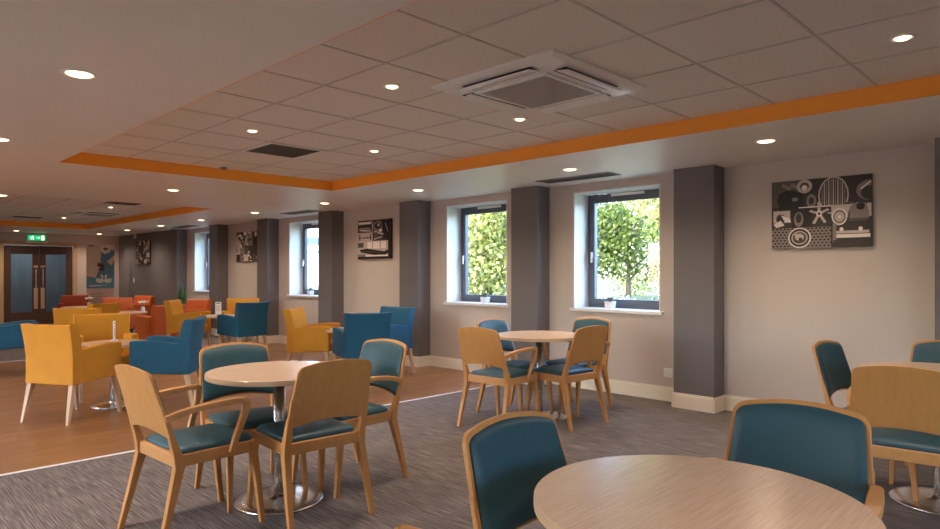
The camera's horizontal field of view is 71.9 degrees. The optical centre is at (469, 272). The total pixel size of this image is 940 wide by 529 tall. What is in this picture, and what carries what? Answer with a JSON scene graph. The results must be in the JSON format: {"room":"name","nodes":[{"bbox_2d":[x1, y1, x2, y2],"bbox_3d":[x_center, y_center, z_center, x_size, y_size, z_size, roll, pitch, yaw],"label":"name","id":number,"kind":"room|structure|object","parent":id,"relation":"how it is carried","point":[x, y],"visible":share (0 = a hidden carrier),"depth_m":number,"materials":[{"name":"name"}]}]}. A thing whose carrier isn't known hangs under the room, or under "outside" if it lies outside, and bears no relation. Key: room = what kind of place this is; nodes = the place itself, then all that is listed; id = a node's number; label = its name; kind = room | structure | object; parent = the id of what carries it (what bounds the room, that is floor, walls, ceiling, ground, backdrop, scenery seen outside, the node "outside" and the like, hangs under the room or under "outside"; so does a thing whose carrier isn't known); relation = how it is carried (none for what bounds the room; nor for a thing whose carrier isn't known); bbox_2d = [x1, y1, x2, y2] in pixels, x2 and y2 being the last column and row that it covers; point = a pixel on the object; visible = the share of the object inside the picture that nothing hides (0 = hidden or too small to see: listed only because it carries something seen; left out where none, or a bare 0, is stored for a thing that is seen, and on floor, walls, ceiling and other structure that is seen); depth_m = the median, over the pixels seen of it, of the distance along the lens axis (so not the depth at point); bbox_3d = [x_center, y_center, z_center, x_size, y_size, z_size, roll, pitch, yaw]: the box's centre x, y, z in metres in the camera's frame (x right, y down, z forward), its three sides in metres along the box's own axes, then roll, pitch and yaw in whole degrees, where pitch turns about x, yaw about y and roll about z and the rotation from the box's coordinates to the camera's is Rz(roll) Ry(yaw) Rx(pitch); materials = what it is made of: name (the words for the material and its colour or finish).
{"room":"cafeteria","nodes":[
{"label":"cafeteria","id":0,"kind":"room"},
{"bbox_2d":[11,245,71,323],"bbox_3d":[-12.495,0.080,18.305,2.300,2.800,2.820,0,0,45],"label":"wall","id":1,"kind":"structure","parent":0,"point":[21,264],"depth_m":19.24,"materials":[{"name":"glass"}]},
{"bbox_2d":[0,232,118,297],"bbox_3d":[-13.255,-0.020,15.754,0.200,2.800,9.820,0,0,45],"label":"wall","id":2,"kind":"structure","parent":0,"point":[81,240],"depth_m":18.07,"materials":[{"name":"beige paint"}]},
{"bbox_2d":[25,235,47,242],"bbox_3d":[-11.564,-0.910,17.288,0.055,0.210,0.520,0,0,45],"label":"exit sign","id":3,"kind":"object","parent":2,"relation":"attached to","point":[30,238],"visible":1,"depth_m":17.26,"materials":[{"name":"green plastic"}]},
{"bbox_2d":[0,241,76,323],"bbox_3d":[-11.545,0.273,17.368,0.110,2.215,1.790,0,0,45],"label":"door","id":4,"kind":"structure","parent":2,"relation":"in","point":[39,251],"depth_m":17.31,"materials":[{"name":"brown wood"}]},
{"bbox_2d":[0,194,180,223],"bbox_3d":[-7.860,-1.225,12.203,7.370,0.080,3.220,0,0,45],"label":"ceiling","id":5,"kind":"structure","parent":0,"point":[63,207],"depth_m":11.92,"materials":[{"name":"tile"}]},
{"bbox_2d":[10,215,46,218],"bbox_3d":[-9.359,-1.179,13.724,0.580,0.011,0.580,0,0,45],"label":"ceiling vent","id":6,"kind":"object","parent":5,"relation":"in","point":[14,216],"visible":0.98,"depth_m":13.74,"materials":[{"name":"white plastic"}]},
{"bbox_2d":[0,195,167,222],"bbox_3d":[-7.860,-1.184,12.203,7.164,0.006,3.014,0,0,45],"label":"trim","id":7,"kind":"structure","parent":5,"relation":"attached to","point":[23,195],"depth_m":11.90,"materials":[{"name":"beige"}]},
{"bbox_2d":[63,209,132,217],"bbox_3d":[-7.337,-1.156,12.783,0.970,0.058,0.970,0,0,45],"label":"air conditioner","id":8,"kind":"object","parent":5,"relation":"attached to","point":[83,213],"depth_m":12.60,"materials":[{"name":"white plastic"}]},
{"bbox_2d":[78,213,117,216],"bbox_3d":[-7.337,-1.143,12.783,0.570,0.016,0.570,0,0,45],"label":"ceiling vent","id":9,"kind":"object","parent":8,"relation":"in","point":[81,214],"depth_m":12.82,"materials":[{"name":"white plastic"}]},
{"bbox_2d":[99,201,143,205],"bbox_3d":[-5.875,-1.179,10.990,0.580,0.011,0.580,0,0,45],"label":"ceiling vent","id":10,"kind":"object","parent":5,"relation":"in","point":[107,202],"visible":0.63,"depth_m":11.04,"materials":[{"name":"white plastic"}]},
{"bbox_2d":[119,229,186,304],"bbox_3d":[-8.564,0.158,17.350,4.240,2.445,0.240,0,0,45],"label":"wall pier","id":11,"kind":"object","parent":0,"point":[162,278],"visible":0.64,"depth_m":16.66,"materials":[{"name":"grey paint"}]},
{"bbox_2d":[136,240,150,263],"bbox_3d":[-8.732,-0.550,17.314,1.030,0.640,0.038,0,0,45],"label":"canvas","id":12,"kind":"object","parent":11,"relation":"attached to","point":[143,247],"visible":1,"depth_m":17.25,"materials":[{"name":"grey fabric"}]},
{"bbox_2d":[0,0,939,235],"bbox_3d":[-4.909,-1.115,7.270,23.600,0.100,9.460,0,0,45],"label":"ceiling","id":13,"kind":"structure","parent":0,"point":[151,59],"depth_m":4.38,"materials":[{"name":"paint"}]},
{"bbox_2d":[60,69,97,78],"bbox_3d":[-2.089,-1.057,3.465,0.174,0.016,0.174,0,0,45],"label":"recessed light","id":14,"kind":"object","parent":13,"relation":"in","point":[74,73],"visible":1,"depth_m":3.44,"materials":[{"name":"white plastic"}]},
{"bbox_2d":[0,193,209,228],"bbox_3d":[-7.860,-1.125,12.203,7.170,0.121,3.020,0,0,45],"label":"trim","id":15,"kind":"structure","parent":13,"relation":"attached to","point":[182,210],"depth_m":14.55,"materials":[{"name":"orange paint"}]},
{"bbox_2d":[171,225,196,227],"bbox_3d":[-6.539,-1.060,14.875,0.980,0.011,0.260,0,0,45],"label":"ceiling vent","id":16,"kind":"object","parent":13,"relation":"in","point":[185,226],"visible":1,"depth_m":14.81,"materials":[{"name":"grey metal"}]},
{"bbox_2d":[280,210,320,214],"bbox_3d":[-2.964,-1.060,11.350,0.980,0.011,0.260,0,0,45],"label":"ceiling vent","id":17,"kind":"object","parent":13,"relation":"in","point":[303,211],"visible":1,"depth_m":11.32,"materials":[{"name":"grey metal"}]},
{"bbox_2d":[60,0,939,190],"bbox_3d":[-0.243,-1.125,4.727,7.375,0.121,3.070,0,0,45],"label":"trim","id":18,"kind":"structure","parent":13,"relation":"attached to","point":[929,86],"depth_m":5.54,"materials":[{"name":"orange paint"}]},
{"bbox_2d":[535,172,620,183],"bbox_3d":[1.194,-1.060,7.249,0.980,0.011,0.260,0,0,45],"label":"ceiling vent","id":19,"kind":"object","parent":13,"relation":"in","point":[602,174],"visible":1,"depth_m":7.21,"materials":[{"name":"grey metal"}]},
{"bbox_2d":[754,139,777,143],"bbox_3d":[2.389,-1.057,5.228,0.174,0.016,0.174,0,0,45],"label":"recessed light","id":20,"kind":"object","parent":13,"relation":"in","point":[762,141],"visible":1,"depth_m":5.20,"materials":[{"name":"white plastic"}]},
{"bbox_2d":[0,324,939,528],"bbox_3d":[-4.909,1.430,7.270,23.600,0.100,9.460,0,0,45],"label":"floor","id":21,"kind":"structure","parent":0,"point":[87,494],"depth_m":4.90,"materials":[{"name":"carpet"}]},
{"bbox_2d":[0,320,39,349],"bbox_3d":[-6.284,0.925,8.896,0.637,0.910,0.595,0,0,-37],"label":"armchair","id":22,"kind":"object","parent":21,"relation":"on","point":[11,336],"visible":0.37,"depth_m":8.67,"materials":[{"name":"teal fabric"}]},
{"bbox_2d":[20,323,121,425],"bbox_3d":[-3.807,0.925,6.212,0.595,0.910,0.637,0,0,15],"label":"armchair","id":23,"kind":"object","parent":21,"relation":"on","point":[55,355],"visible":0.98,"depth_m":5.97,"materials":[{"name":"yellow fabric"}]},
{"bbox_2d":[57,295,88,307],"bbox_3d":[-10.219,0.980,16.712,0.650,0.800,0.653,0,0,-25],"label":"lounge chair","id":24,"kind":"object","parent":21,"relation":"on","point":[66,300],"visible":0.27,"depth_m":16.84,"materials":[{"name":"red fabric"}]},
{"bbox_2d":[53,307,101,324],"bbox_3d":[-5.385,0.925,8.985,0.595,0.910,0.637,0,0,-21],"label":"armchair","id":25,"kind":"object","parent":21,"relation":"on","point":[62,316],"visible":0.22,"depth_m":8.67,"materials":[{"name":"yellow fabric"}]},
{"bbox_2d":[86,244,113,303],"bbox_3d":[-10.058,0.300,17.643,0.200,2.160,0.800,0,0,45],"label":"banner","id":26,"kind":"object","parent":21,"relation":"on","point":[99,257],"visible":0.69,"depth_m":17.62,"materials":[{"name":"paper"}]},
{"bbox_2d":[87,302,120,313],"bbox_3d":[-5.968,0.925,10.217,0.637,0.910,0.595,0,0,15],"label":"armchair","id":27,"kind":"object","parent":21,"relation":"on","point":[107,308],"visible":0.12,"depth_m":10.16,"materials":[{"name":"yellow fabric"}]},
{"bbox_2d":[73,313,137,402],"bbox_3d":[-4.100,0.925,7.275,0.595,0.910,0.637,0,0,-36],"label":"armchair","id":28,"kind":"object","parent":21,"relation":"on","point":[92,327],"visible":0.46,"depth_m":7.40,"materials":[{"name":"yellow fabric"}]},
{"bbox_2d":[122,351,128,361],"bbox_3d":[-4.065,0.938,7.227,0.436,0.080,0.448,0,0,-36],"label":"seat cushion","id":29,"kind":"object","parent":28,"relation":"on","point":[125,354],"depth_m":7.16,"materials":[{"name":"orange fabric"}]},
{"bbox_2d":[81,339,138,409],"bbox_3d":[-3.717,1.052,6.755,0.640,0.655,0.640,0,0,45],"label":"round table","id":30,"kind":"object","parent":21,"relation":"on","point":[111,404],"visible":0.44,"depth_m":6.71,"materials":[{"name":"brown wood"}]},
{"bbox_2d":[110,321,117,340],"bbox_3d":[-3.817,0.620,6.953,0.060,0.210,0.070,0,0,-15],"label":"menu card","id":31,"kind":"object","parent":30,"relation":"on","point":[113,339],"visible":1,"depth_m":6.92,"materials":[{"name":"white paper"}]},
{"bbox_2d":[102,297,134,332],"bbox_3d":[-8.136,0.980,14.979,0.650,0.800,0.653,0,0,-30],"label":"lounge chair","id":32,"kind":"object","parent":21,"relation":"on","point":[126,302],"visible":0.41,"depth_m":15.11,"materials":[{"name":"orange fabric"}]},
{"bbox_2d":[119,311,146,313],"bbox_3d":[-6.378,1.052,12.076,0.640,0.655,0.640,0,0,45],"label":"round table","id":33,"kind":"object","parent":21,"relation":"on","point":[130,312],"visible":0.3,"depth_m":11.96,"materials":[{"name":"beige wood"}]},
{"bbox_2d":[133,295,154,328],"bbox_3d":[-8.396,0.980,16.272,0.650,0.800,0.653,0,0,25],"label":"lounge chair","id":34,"kind":"object","parent":21,"relation":"on","point":[151,299],"visible":0.28,"depth_m":16.32,"materials":[{"name":"orange fabric"}]},
{"bbox_2d":[136,304,186,339],"bbox_3d":[-5.660,0.980,11.904,0.653,0.800,0.650,0,0,35],"label":"lounge chair","id":35,"kind":"object","parent":21,"relation":"on","point":[155,324],"visible":0.39,"depth_m":11.59,"materials":[{"name":"orange fabric"}]},
{"bbox_2d":[129,316,206,405],"bbox_3d":[-3.136,0.925,6.761,0.637,0.910,0.595,0,0,-9],"label":"armchair","id":36,"kind":"object","parent":21,"relation":"on","point":[158,354],"visible":0.84,"depth_m":6.52,"materials":[{"name":"teal fabric"}]},
{"bbox_2d":[177,285,186,303],"bbox_3d":[-6.725,0.787,15.107,0.298,1.186,0.308,0,0,45],"label":"snake plant","id":37,"kind":"object","parent":21,"relation":"on","point":[181,297],"visible":0.34,"depth_m":15.08,"materials":[{"name":"green plant"}]},
{"bbox_2d":[163,299,210,345],"bbox_3d":[-4.880,0.925,11.209,0.637,0.910,0.595,0,0,-5],"label":"armchair","id":38,"kind":"object","parent":21,"relation":"on","point":[175,316],"visible":0.66,"depth_m":10.93,"materials":[{"name":"yellow fabric"}]},
{"bbox_2d":[114,364,264,528],"bbox_3d":[-1.534,0.924,3.524,0.604,0.912,0.645,0,0,42],"label":"dining chair","id":39,"kind":"object","parent":21,"relation":"on","point":[178,449],"visible":1,"depth_m":3.42,"materials":[{"name":"brown wood"}]},
{"bbox_2d":[187,299,211,332],"bbox_3d":[-6.032,0.980,13.969,0.650,0.800,0.653,0,0,25],"label":"lounge chair","id":40,"kind":"object","parent":21,"relation":"on","point":[193,305],"visible":0.23,"depth_m":14.08,"materials":[{"name":"orange fabric"}]},
{"bbox_2d":[203,314,234,342],"bbox_3d":[-4.221,1.052,11.072,0.640,0.655,0.640,0,0,25],"label":"round table","id":41,"kind":"object","parent":21,"relation":"on","point":[208,316],"visible":0.16,"depth_m":11.03,"materials":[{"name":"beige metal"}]},
{"bbox_2d":[215,302,220,314],"bbox_3d":[-4.378,0.615,11.269,0.100,0.220,0.060,0,0,-10],"label":"menu card","id":42,"kind":"object","parent":41,"relation":"on","point":[217,304],"visible":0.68,"depth_m":11.26,"materials":[{"name":"white paper"}]},
{"bbox_2d":[221,298,258,342],"bbox_3d":[-4.163,0.925,11.767,0.595,0.910,0.637,0,0,-9],"label":"armchair","id":43,"kind":"object","parent":21,"relation":"on","point":[231,302],"visible":0.2,"depth_m":11.95,"materials":[{"name":"yellow fabric"}]},
{"bbox_2d":[217,301,268,351],"bbox_3d":[-3.715,0.925,10.626,0.637,0.910,0.595,0,0,37],"label":"armchair","id":44,"kind":"object","parent":21,"relation":"on","point":[250,319],"visible":0.93,"depth_m":10.43,"materials":[{"name":"teal fabric"}]},
{"bbox_2d":[0,385,493,475],"bbox_3d":[-2.616,1.379,5.009,0.032,0.006,9.460,0,0,45],"label":"trim","id":45,"kind":"structure","parent":21,"relation":"on","point":[489,385],"depth_m":4.82,"materials":[{"name":"white paint"}]},
{"bbox_2d":[194,342,307,512],"bbox_3d":[-1.397,0.924,4.117,0.528,0.912,0.645,0,0,-39],"label":"dining chair","id":46,"kind":"object","parent":21,"relation":"on","point":[233,353],"visible":0.5,"depth_m":4.17,"materials":[{"name":"teal leather"}]},
{"bbox_2d":[205,361,322,515],"bbox_3d":[-1.159,0.985,3.938,0.840,0.790,0.840,0,0,45],"label":"round table","id":47,"kind":"object","parent":21,"relation":"on","point":[277,375],"visible":0.75,"depth_m":3.88,"materials":[{"name":"brown wood"}]},
{"bbox_2d":[247,359,374,528],"bbox_3d":[-0.917,0.924,3.736,0.528,0.912,0.645,0,0,-42],"label":"dining chair","id":48,"kind":"object","parent":21,"relation":"on","point":[324,391],"visible":0.99,"depth_m":3.57,"materials":[{"name":"brown wood"}]},
{"bbox_2d":[283,307,339,360],"bbox_3d":[-2.072,0.925,8.551,0.637,0.910,0.595,0,0,3],"label":"armchair","id":49,"kind":"object","parent":21,"relation":"on","point":[302,337],"visible":0.84,"depth_m":8.28,"materials":[{"name":"yellow fabric"}]},
{"bbox_2d":[292,339,407,498],"bbox_3d":[-0.789,0.924,4.358,0.604,0.912,0.645,0,0,42],"label":"dining chair","id":50,"kind":"object","parent":21,"relation":"on","point":[387,357],"visible":0.6,"depth_m":4.35,"materials":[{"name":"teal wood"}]},
{"bbox_2d":[332,312,391,359],"bbox_3d":[-1.321,0.925,7.929,0.595,0.910,0.637,0,0,-25],"label":"armchair","id":51,"kind":"object","parent":21,"relation":"on","point":[347,342],"visible":0.56,"depth_m":7.66,"materials":[{"name":"teal fabric"}]},
{"bbox_2d":[380,306,414,373],"bbox_3d":[-1.153,0.925,8.774,0.595,0.910,0.637,0,0,36],"label":"armchair","id":52,"kind":"object","parent":21,"relation":"on","point":[401,329],"visible":0.34,"depth_m":8.80,"materials":[{"name":"teal fabric"}]},
{"bbox_2d":[394,524,420,528],"bbox_3d":[0.210,0.924,1.331,0.604,0.912,0.645,0,0,45],"label":"dining chair","id":53,"kind":"object","parent":21,"relation":"on","point":[402,526],"visible":1,"depth_m":1.24,"materials":[{"name":"brown wood"}]},
{"bbox_2d":[457,327,539,426],"bbox_3d":[0.252,0.924,5.853,0.604,0.912,0.645,0,0,41],"label":"dining chair","id":54,"kind":"object","parent":21,"relation":"on","point":[478,345],"visible":0.98,"depth_m":5.71,"materials":[{"name":"brown wood"}]},
{"bbox_2d":[462,411,566,528],"bbox_3d":[0.340,0.924,1.929,0.645,0.912,0.528,0,0,44],"label":"dining chair","id":55,"kind":"object","parent":21,"relation":"on","point":[506,455],"visible":0.76,"depth_m":2.05,"materials":[{"name":"teal leather"}]},
{"bbox_2d":[476,318,553,411],"bbox_3d":[0.429,0.924,6.432,0.645,0.912,0.528,0,0,45],"label":"dining chair","id":56,"kind":"object","parent":21,"relation":"on","point":[499,325],"visible":0.4,"depth_m":6.43,"materials":[{"name":"brown wood"}]},
{"bbox_2d":[499,331,573,421],"bbox_3d":[0.664,0.985,6.213,0.840,0.790,0.840,0,0,5],"label":"round table","id":57,"kind":"object","parent":21,"relation":"on","point":[539,337],"visible":0.58,"depth_m":6.18,"materials":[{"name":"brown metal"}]},
{"bbox_2d":[525,325,608,430],"bbox_3d":[0.908,0.924,6.009,0.528,0.912,0.645,0,0,-40],"label":"dining chair","id":58,"kind":"object","parent":21,"relation":"on","point":[588,343],"visible":0.97,"depth_m":5.85,"materials":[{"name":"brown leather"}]},
{"bbox_2d":[543,317,612,416],"bbox_3d":[1.080,0.924,6.581,0.645,0.912,0.604,0,0,-44],"label":"dining chair","id":59,"kind":"object","parent":21,"relation":"on","point":[589,321],"visible":0.47,"depth_m":6.55,"materials":[{"name":"brown wood"}]},
{"bbox_2d":[534,455,885,528],"bbox_3d":[0.587,0.985,1.685,0.840,0.790,0.840,0,0,45],"label":"round table","id":60,"kind":"object","parent":21,"relation":"on","point":[627,491],"visible":1,"depth_m":1.70,"materials":[{"name":"brown wood"}]},
{"bbox_2d":[703,399,884,518],"bbox_3d":[1.017,0.924,2.130,0.604,0.912,0.645,0,0,38],"label":"dining chair","id":61,"kind":"object","parent":21,"relation":"on","point":[829,445],"visible":0.62,"depth_m":2.30,"materials":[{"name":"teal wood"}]},
{"bbox_2d":[812,340,933,500],"bbox_3d":[2.647,0.924,4.257,0.528,0.912,0.645,0,0,-40],"label":"dining chair","id":62,"kind":"object","parent":21,"relation":"on","point":[832,365],"visible":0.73,"depth_m":4.37,"materials":[{"name":"teal leather"}]},
{"bbox_2d":[846,365,939,466],"bbox_3d":[2.364,0.924,3.485,0.604,0.912,0.645,0,0,40],"label":"dining chair","id":63,"kind":"object","parent":21,"relation":"on","point":[901,404],"visible":0.77,"depth_m":3.32,"materials":[{"name":"brown wood"}]},
{"bbox_2d":[859,362,939,515],"bbox_3d":[2.823,0.985,3.888,0.840,0.790,0.840,0,0,-25],"label":"round table","id":64,"kind":"object","parent":21,"relation":"on","point":[929,502],"visible":0.59,"depth_m":3.92,"materials":[{"name":"silver metal"}]},
{"bbox_2d":[889,340,939,484],"bbox_3d":[3.138,0.924,4.290,0.604,0.912,0.645,0,0,45],"label":"dining chair","id":65,"kind":"object","parent":21,"relation":"on","point":[927,351],"visible":0.27,"depth_m":4.56,"materials":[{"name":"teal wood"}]},
{"bbox_2d":[83,0,939,180],"bbox_3d":[-0.243,-1.225,4.727,7.575,0.080,3.270,0,0,45],"label":"ceiling","id":66,"kind":"structure","parent":0,"point":[564,26],"depth_m":3.79,"materials":[{"name":"tile"}]},
{"bbox_2d":[241,142,325,158],"bbox_3d":[-1.808,-1.179,6.277,0.580,0.011,0.580,0,0,45],"label":"ceiling vent","id":67,"kind":"object","parent":66,"relation":"in","point":[271,149],"visible":1,"depth_m":6.26,"materials":[{"name":"white plastic"}]},
{"bbox_2d":[383,83,400,88],"bbox_3d":[-0.495,-1.177,4.112,0.118,0.016,0.118,0,0,45],"label":"recessed light","id":68,"kind":"object","parent":66,"relation":"in","point":[390,85],"visible":1,"depth_m":4.09,"materials":[{"name":"white plastic"}]},
{"bbox_2d":[99,0,939,176],"bbox_3d":[-0.243,-1.184,4.727,7.369,0.006,3.064,0,0,45],"label":"grid","id":69,"kind":"structure","parent":66,"relation":"attached to","point":[773,2],"depth_m":3.98,"materials":[{"name":"beige metal"}]},
{"bbox_2d":[512,117,526,120],"bbox_3d":[0.382,-1.177,4.988,0.118,0.016,0.118,0,0,45],"label":"recessed light","id":70,"kind":"object","parent":66,"relation":"in","point":[515,118],"visible":1,"depth_m":4.96,"materials":[{"name":"white plastic"}]},
{"bbox_2d":[430,49,645,114],"bbox_3d":[0.434,-1.156,4.108,0.970,0.058,0.970,0,0,45],"label":"air conditioner","id":71,"kind":"object","parent":66,"relation":"attached to","point":[552,80],"depth_m":3.97,"materials":[{"name":"white plastic"}]},
{"bbox_2d":[475,72,601,109],"bbox_3d":[0.434,-1.143,4.108,0.570,0.016,0.570,0,0,45],"label":"ceiling vent","id":72,"kind":"object","parent":71,"relation":"in","point":[537,90],"depth_m":4.05,"materials":[{"name":"white plastic"}]},
{"bbox_2d":[889,33,916,41],"bbox_3d":[2.176,-1.177,3.261,0.118,0.016,0.118,0,0,45],"label":"recessed light","id":73,"kind":"object","parent":66,"relation":"in","point":[907,36],"visible":1,"depth_m":3.24,"materials":[{"name":"white plastic"}]},
{"bbox_2d":[187,143,934,407],"bbox_3d":[-1.461,-0.020,10.766,23.600,2.800,0.360,0,0,45],"label":"wall","id":74,"kind":"structure","parent":0,"point":[876,301],"depth_m":6.30,"materials":[{"name":"beige paint"}]},
{"bbox_2d":[193,231,208,292],"bbox_3d":[-6.116,-0.258,15.325,1.230,1.425,0.385,0,0,45],"label":"window","id":75,"kind":"structure","parent":74,"relation":"in","point":[201,238],"depth_m":15.72,"materials":[{"name":"white paint"}]},
{"bbox_2d":[209,224,227,328],"bbox_3d":[-5.593,0.158,14.420,0.425,2.445,0.240,0,0,45],"label":"wall pier","id":76,"kind":"object","parent":74,"relation":"attached to","point":[218,233],"visible":0.71,"depth_m":14.29,"materials":[{"name":"grey paint"}]},
{"bbox_2d":[236,231,256,261],"bbox_3d":[-4.705,-0.550,13.680,0.910,0.640,0.038,0,0,45],"label":"canvas","id":77,"kind":"object","parent":74,"relation":"attached to","point":[246,242],"visible":0.96,"depth_m":13.66,"materials":[{"name":"grey fabric"}]},
{"bbox_2d":[257,218,278,335],"bbox_3d":[-4.013,0.158,12.861,0.425,2.445,0.240,0,0,45],"label":"wall pier","id":78,"kind":"object","parent":74,"relation":"attached to","point":[267,228],"visible":0.71,"depth_m":12.73,"materials":[{"name":"grey paint"}]},
{"bbox_2d":[287,220,317,297],"bbox_3d":[-2.969,-0.258,12.221,1.230,1.425,0.385,0,0,45],"label":"window","id":79,"kind":"structure","parent":74,"relation":"in","point":[298,231],"depth_m":12.61,"materials":[{"name":"white paint"}]},
{"bbox_2d":[318,211,343,326],"bbox_3d":[-2.425,0.158,11.295,0.425,2.445,0.240,0,0,45],"label":"wall pier","id":80,"kind":"object","parent":74,"relation":"attached to","point":[330,223],"visible":0.71,"depth_m":11.18,"materials":[{"name":"grey paint"}]},
{"bbox_2d":[358,218,392,258],"bbox_3d":[-1.554,-0.547,10.573,0.880,0.635,0.037,0,0,45],"label":"canvas","id":81,"kind":"object","parent":74,"relation":"attached to","point":[375,237],"visible":1,"depth_m":10.53,"materials":[{"name":"grey fabric"}]},
{"bbox_2d":[399,200,429,356],"bbox_3d":[-0.830,0.158,9.723,0.425,2.445,0.240,0,0,45],"label":"wall pier","id":82,"kind":"object","parent":74,"relation":"attached to","point":[414,216],"visible":0.79,"depth_m":9.59,"materials":[{"name":"grey paint"}]},
{"bbox_2d":[443,200,508,306],"bbox_3d":[0.186,-0.258,9.111,1.250,1.425,0.385,0,0,45],"label":"window","id":83,"kind":"structure","parent":74,"relation":"in","point":[456,215],"depth_m":9.46,"materials":[{"name":"white paint"}]},
{"bbox_2d":[480,292,489,302],"bbox_3d":[0.212,0.340,9.045,0.105,0.160,0.097,0,0,45],"label":"planter","id":84,"kind":"object","parent":83,"relation":"on","point":[485,299],"visible":1,"depth_m":9.02,"materials":[{"name":"white ceramic"}]},
{"bbox_2d":[478,205,500,208],"bbox_3d":[0.271,-0.934,9.197,0.440,0.032,0.022,0,0,45],"label":"vent","id":85,"kind":"object","parent":83,"relation":"attached to","point":[484,206],"depth_m":9.18,"materials":[{"name":"white plastic"}]},
{"bbox_2d":[210,328,755,413],"bbox_3d":[-1.678,1.302,10.546,23.600,0.155,0.258,0,0,45],"label":"baseboard","id":86,"kind":"structure","parent":74,"relation":"attached to","point":[678,400],"depth_m":7.20,"materials":[{"name":"beige"}]},
{"bbox_2d":[511,186,549,362],"bbox_3d":[0.758,0.158,8.157,0.425,2.445,0.240,0,0,45],"label":"wall pier","id":87,"kind":"object","parent":74,"relation":"attached to","point":[530,206],"visible":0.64,"depth_m":8.06,"materials":[{"name":"grey paint"}]},
{"bbox_2d":[569,184,662,314],"bbox_3d":[1.770,-0.258,7.548,1.220,1.425,0.385,0,0,45],"label":"window","id":88,"kind":"structure","parent":74,"relation":"in","point":[585,203],"depth_m":7.87,"materials":[{"name":"white paint"}]},
{"bbox_2d":[604,296,615,308],"bbox_3d":[1.651,0.341,7.627,0.105,0.159,0.095,0,0,45],"label":"planter","id":89,"kind":"object","parent":88,"relation":"on","point":[609,304],"visible":1,"depth_m":7.60,"materials":[{"name":"white ceramic"}]},
{"bbox_2d":[611,191,644,195],"bbox_3d":[1.855,-0.934,7.635,0.440,0.032,0.022,0,0,45],"label":"vent","id":90,"kind":"object","parent":88,"relation":"attached to","point":[624,193],"depth_m":7.61,"materials":[{"name":"white plastic"}]},
{"bbox_2d":[664,368,672,377],"bbox_3d":[2.128,1.075,6.965,0.100,0.100,0.014,0,0,45],"label":"power socket","id":91,"kind":"object","parent":74,"relation":"attached to","point":[668,372],"visible":1,"depth_m":6.96,"materials":[{"name":"white plastic"}]},
{"bbox_2d":[674,165,723,397],"bbox_3d":[2.332,0.158,6.605,0.425,2.445,0.240,0,0,45],"label":"wall pier","id":92,"kind":"object","parent":74,"relation":"attached to","point":[698,191],"visible":0.86,"depth_m":6.50,"materials":[{"name":"grey paint"}]},
{"bbox_2d":[772,173,872,248],"bbox_3d":[3.183,-0.545,5.899,0.830,0.630,0.042,0,0,45],"label":"canvas","id":93,"kind":"object","parent":74,"relation":"attached to","point":[827,212],"visible":1,"depth_m":5.86,"materials":[{"name":"grey fabric"}]},
{"bbox_2d":[935,137,939,339],"bbox_3d":[3.905,0.158,5.053,0.425,2.445,0.240,0,0,45],"label":"wall pier","id":94,"kind":"object","parent":74,"relation":"attached to","point":[937,140],"visible":0.67,"depth_m":5.10,"materials":[{"name":"grey paint"}]},
{"label":"outside","id":95,"kind":"structure","parent":0,"visible":0},
{"bbox_2d":[308,278,658,299],"bbox_3d":[0.061,0.955,32.818,74.000,1.150,33.180,0,0,45],"label":"garden","id":96,"kind":"object","parent":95,"point":[601,289],"depth_m":22.29,"materials":[{"name":"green plant"}]},
{"bbox_2d":[308,228,317,284],"bbox_3d":[-6.082,-2.020,34.025,10.200,6.000,4.200,0,0,5],"label":"building","id":97,"kind":"structure","parent":96,"relation":"on","point":[312,233],"depth_m":32.25,"materials":[{"name":"white"}]},
{"bbox_2d":[468,204,505,294],"bbox_3d":[0.535,-0.778,14.851,2.499,4.144,2.960,0,0,16],"label":"tree","id":98,"kind":"object","parent":96,"relation":"on","point":[484,239],"visible":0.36,"depth_m":14.25,"materials":[{"name":"green plant"}]},
{"bbox_2d":[597,292,636,299],"bbox_3d":[2.768,0.733,12.951,0.771,0.730,1.216,0,0,-34],"label":"shrub","id":99,"kind":"object","parent":96,"relation":"on","point":[604,296],"visible":0.08,"depth_m":12.74,"materials":[{"name":"green plant"}]},
{"bbox_2d":[597,201,658,298],"bbox_3d":[3.412,-0.713,15.214,2.292,2.780,2.628,0,0,-11],"label":"tree","id":100,"kind":"object","parent":96,"relation":"on","point":[613,222],"visible":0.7,"depth_m":14.58,"materials":[{"name":"green plant"}]},
{"bbox_2d":[600,238,658,291],"bbox_3d":[4.740,-0.217,19.835,3.838,1.911,2.536,0,0,45],"label":"shrub","id":101,"kind":"object","parent":96,"relation":"on","point":[623,238],"visible":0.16,"depth_m":19.72,"materials":[{"name":"green plant"}]},
{"bbox_2d":[605,198,658,267],"bbox_3d":[11.977,-4.610,31.522,16.266,10.247,5.057,0,0,43],"label":"tree","id":102,"kind":"object","parent":96,"relation":"on","point":[639,206],"visible":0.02,"depth_m":32.80,"materials":[{"name":"green plant"}]},
{"bbox_2d":[609,248,658,295],"bbox_3d":[4.618,-0.028,16.970,2.515,1.486,1.700,0,0,45],"label":"shrub","id":103,"kind":"object","parent":96,"relation":"on","point":[642,277],"visible":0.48,"depth_m":17.00,"materials":[{"name":"green plant"}]},
{"bbox_2d":[621,198,658,244],"bbox_3d":[7.697,-2.703,22.860,4.288,6.602,7.215,0,0,-38],"label":"tree","id":104,"kind":"object","parent":96,"relation":"on","point":[651,205],"visible":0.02,"depth_m":23.38,"materials":[{"name":"green plant"}]},
{"bbox_2d":[643,253,658,286],"bbox_3d":[4.791,-0.067,14.794,1.875,0.802,1.385,0,0,45],"label":"shrub","id":105,"kind":"object","parent":96,"relation":"on","point":[648,266],"visible":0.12,"depth_m":15.16,"materials":[{"name":"green plant"}]},
{"bbox_2d":[649,287,658,299],"bbox_3d":[4.069,0.477,12.958,1.113,0.904,1.165,0,0,6],"label":"shrub","id":106,"kind":"object","parent":96,"relation":"on","point":[657,288],"visible":0.02,"depth_m":13.10,"materials":[{"name":"green plant"}]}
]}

